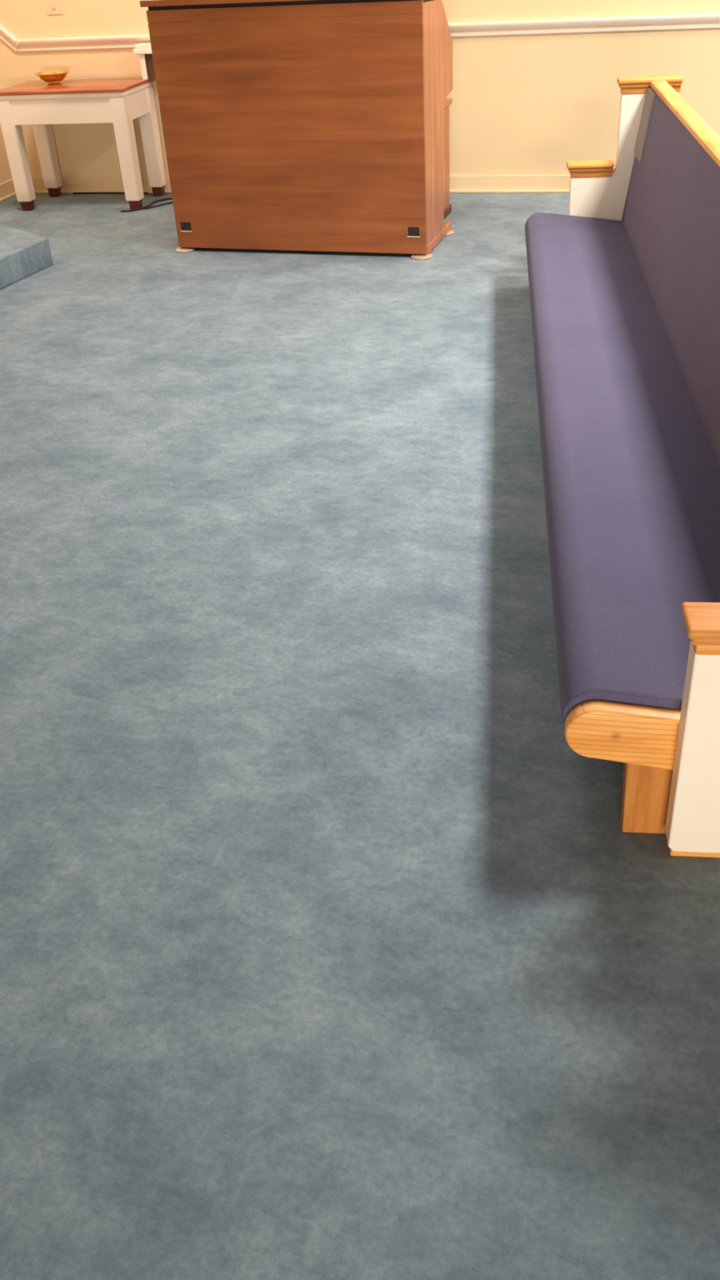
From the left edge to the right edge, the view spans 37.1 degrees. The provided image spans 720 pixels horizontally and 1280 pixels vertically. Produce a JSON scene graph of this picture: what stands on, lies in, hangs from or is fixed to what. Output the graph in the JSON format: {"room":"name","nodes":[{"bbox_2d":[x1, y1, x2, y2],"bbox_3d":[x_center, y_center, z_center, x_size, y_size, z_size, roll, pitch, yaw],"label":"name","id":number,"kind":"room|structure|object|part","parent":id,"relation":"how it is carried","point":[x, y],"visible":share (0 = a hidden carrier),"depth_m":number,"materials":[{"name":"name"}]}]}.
{"room":"house of worship","nodes":[
{"label":"house of worship","id":0,"kind":"room"},
{"bbox_2d":[0,124,12,183],"bbox_3d":[-4.309,-1.020,1.789,0.122,3.300,13.500,5,35,13],"label":"wall","id":1,"kind":"structure","parent":0,"point":[5,170],"depth_m":7.88,"materials":[{"name":"beige paint"}]},
{"bbox_2d":[0,178,16,202],"bbox_3d":[-4.160,0.318,2.649,0.030,0.108,13.470,5,35,13],"label":"baseboard","id":2,"kind":"structure","parent":1,"relation":"attached to","point":[7,191],"depth_m":7.92,"materials":[{"name":"beige paint"}]},
{"bbox_2d":[0,192,719,1279],"bbox_3d":[0.492,0.835,1.650,9.840,0.100,13.740,5,35,13],"label":"floor","id":3,"kind":"structure","parent":0,"point":[328,950],"depth_m":2.27,"materials":[{"name":"blue carpet"}]},
{"bbox_2d":[0,223,53,288],"bbox_3d":[-2.841,-1.279,4.871,1.245,0.150,4.410,5,35,13],"label":"step","id":4,"kind":"structure","parent":3,"relation":"on","point":[23,254],"depth_m":6.08,"materials":[{"name":"blue carpet"}]},
{"bbox_2d":[0,77,166,210],"bbox_3d":[-1.911,-3.433,7.452,0.940,0.753,0.563,4,35,11],"label":"side table","id":5,"kind":"object","parent":3,"relation":"on","point":[39,104],"visible":0.94,"depth_m":7.22,"materials":[{"name":"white wood"}]},
{"bbox_3d":[-2.352,-3.345,7.354,0.104,0.636,0.104,4,35,11],"label":"leg","id":6,"kind":"part","parent":5,"relation":"part of","materials":[{"name":"white paint"}]},
{"bbox_3d":[-2.263,-3.588,7.710,0.104,0.636,0.104,4,35,11],"label":"leg","id":7,"kind":"part","parent":5,"relation":"part of","materials":[{"name":"white paint"}]},
{"bbox_2d":[34,70,70,84],"bbox_3d":[-2.089,-3.828,7.317,0.242,0.071,0.242,1,34,7],"label":"brass bowl","id":8,"kind":"object","parent":5,"relation":"on","point":[51,77],"visible":1,"depth_m":7.27,"materials":[{"name":"gold metal"}]},
{"bbox_3d":[-1.928,-3.712,7.266,0.918,0.040,0.544,4,35,11],"label":"moulding","id":9,"kind":"part","parent":5,"relation":"part of","materials":[{"name":"brown wood"}]},
{"bbox_3d":[-1.559,-3.286,7.197,0.104,0.636,0.104,4,35,11],"label":"leg","id":10,"kind":"part","parent":5,"relation":"part of","materials":[{"name":"white paint"}]},
{"bbox_3d":[-1.470,-3.530,7.552,0.104,0.636,0.104,4,35,11],"label":"leg","id":11,"kind":"part","parent":5,"relation":"part of","materials":[{"name":"white paint"}]},
{"bbox_2d":[72,191,148,194],"bbox_3d":[-1.829,-3.275,7.876,0.601,0.011,0.023,6,35,14],"label":"power cord","id":12,"kind":"object","parent":3,"relation":"on","point":[92,193],"visible":0.76,"depth_m":7.89,"materials":[{"name":"rubber"}]},
{"bbox_2d":[120,197,172,212],"bbox_3d":[-1.077,-3.002,7.399,1.018,0.012,0.510,8,35,16],"label":"power cord","id":13,"kind":"object","parent":3,"relation":"on","point":[167,198],"visible":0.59,"depth_m":7.41,"materials":[{"name":"rubber"}]},
{"bbox_2d":[144,201,173,209],"bbox_3d":[-1.148,-3.012,7.423,0.643,0.010,0.233,1,34,7],"label":"power cord","id":14,"kind":"object","parent":3,"relation":"on","point":[166,203],"visible":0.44,"depth_m":7.44,"materials":[{"name":"rubber"}]},
{"bbox_2d":[139,0,453,259],"bbox_3d":[-0.293,-2.919,6.064,1.569,1.286,0.700,7,35,16],"label":"pipe organ","id":15,"kind":"object","parent":3,"relation":"on","point":[315,131],"visible":1,"depth_m":5.78,"materials":[{"name":"brown wood"}]},
{"bbox_3d":[-0.349,-3.392,5.648,1.553,0.032,0.490,7,35,16],"label":"lid","id":16,"kind":"part","parent":15,"relation":"part of","materials":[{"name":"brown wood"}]},
{"bbox_3d":[-0.410,-3.224,5.514,1.509,0.056,0.021,7,35,16],"label":"rail","id":17,"kind":"part","parent":15,"relation":"part of","materials":[{"name":"brown wood"}]},
{"bbox_3d":[0.425,-2.826,5.896,0.024,1.203,0.638,7,35,16],"label":"panel","id":18,"kind":"part","parent":15,"relation":"part of","materials":[{"name":"brown wood"}]},
{"bbox_2d":[443,98,452,219],"bbox_3d":[0.036,-2.979,6.691,1.030,0.655,0.330,7,35,16],"label":"bench","id":19,"kind":"object","parent":3,"relation":"on","point":[446,206],"visible":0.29,"depth_m":6.59,"materials":[{"name":"brown wood"}]},
{"bbox_3d":[0.502,-2.927,6.551,0.028,0.577,0.270,7,35,16],"label":"panel","id":20,"kind":"part","parent":19,"relation":"part of","materials":[{"name":"brown wood"}]},
{"bbox_3d":[0.518,-2.668,6.725,0.040,0.052,0.330,7,35,16],"label":"foot rail","id":21,"kind":"part","parent":19,"relation":"part of","materials":[{"name":"red wood"}]},
{"bbox_3d":[0.021,-3.238,6.516,1.030,0.030,0.330,7,35,16],"label":"seat","id":22,"kind":"part","parent":19,"relation":"part of","materials":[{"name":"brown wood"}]},
{"bbox_2d":[524,75,719,857],"bbox_3d":[0.954,-1.085,3.558,0.723,0.912,4.141,1,34,7],"label":"pew","id":23,"kind":"object","parent":3,"relation":"on","point":[624,286],"visible":1,"depth_m":2.98,"materials":[{"name":"purple fabric"}]},
{"bbox_2d":[524,212,719,728],"bbox_3d":[0.852,-0.916,3.706,0.493,0.212,3.943,1,34,7],"label":"seat cushion","id":24,"kind":"object","parent":23,"relation":"on","point":[630,434],"depth_m":2.91,"materials":[{"name":"purple fabric"}]},
{"bbox_3d":[1.278,-2.198,5.217,0.510,0.842,0.056,1,34,7],"label":"panel","id":25,"kind":"part","parent":23,"relation":"part of","materials":[{"name":"white paint"}]},
{"bbox_3d":[1.113,-1.183,3.470,0.119,0.607,3.980,1,34,7],"label":"backrest","id":26,"kind":"part","parent":23,"relation":"part of","materials":[{"name":"purple fabric"}]},
{"bbox_3d":[1.149,-1.439,3.291,0.074,0.040,3.980,1,34,7],"label":"rail","id":27,"kind":"part","parent":23,"relation":"part of","materials":[{"name":"brown wood"}]},
{"bbox_3d":[0.842,0.061,1.892,0.510,0.842,0.056,1,34,7],"label":"panel","id":28,"kind":"part","parent":23,"relation":"part of","materials":[{"name":"white paint"}]},
{"bbox_2d":[0,0,719,177],"bbox_3d":[2.016,-4.331,6.151,9.840,3.300,0.121,5,35,13],"label":"wall","id":29,"kind":"structure","parent":0,"point":[529,104],"depth_m":6.95,"materials":[{"name":"beige paint"}]},
{"bbox_2d":[0,23,18,52],"bbox_3d":[-2.505,-4.225,7.457,0.291,0.262,0.044,5,35,13],"label":"trim","id":30,"kind":"structure","parent":29,"relation":"attached to","point":[6,36],"depth_m":7.46,"materials":[{"name":"white paint"}]},
{"bbox_2d":[44,0,62,14],"bbox_3d":[-2.083,-4.312,7.289,0.120,0.120,0.016,5,35,13],"label":"wall plate","id":31,"kind":"object","parent":29,"relation":"attached to","point":[52,6],"visible":1,"depth_m":7.30,"materials":[{"name":"beige plastic"}]},
{"bbox_2d":[133,42,155,80],"bbox_3d":[-1.293,-3.907,7.251,0.435,0.222,0.148,5,35,13],"label":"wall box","id":32,"kind":"object","parent":29,"relation":"attached to","point":[144,50],"visible":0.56,"depth_m":7.23,"materials":[{"name":"white paint"}]},
{"bbox_2d":[31,174,570,193],"bbox_3d":[2.078,-2.966,6.980,9.600,0.108,0.030,5,35,13],"label":"baseboard","id":33,"kind":"structure","parent":29,"relation":"attached to","point":[501,183],"depth_m":7.28,"materials":[{"name":"beige paint"}]},
{"bbox_2d":[13,13,719,52],"bbox_3d":[2.147,-3.710,6.438,9.360,0.078,0.048,5,35,13],"label":"trim","id":34,"kind":"structure","parent":29,"relation":"attached to","point":[709,20],"depth_m":6.68,"materials":[{"name":"white paint"}]}
]}

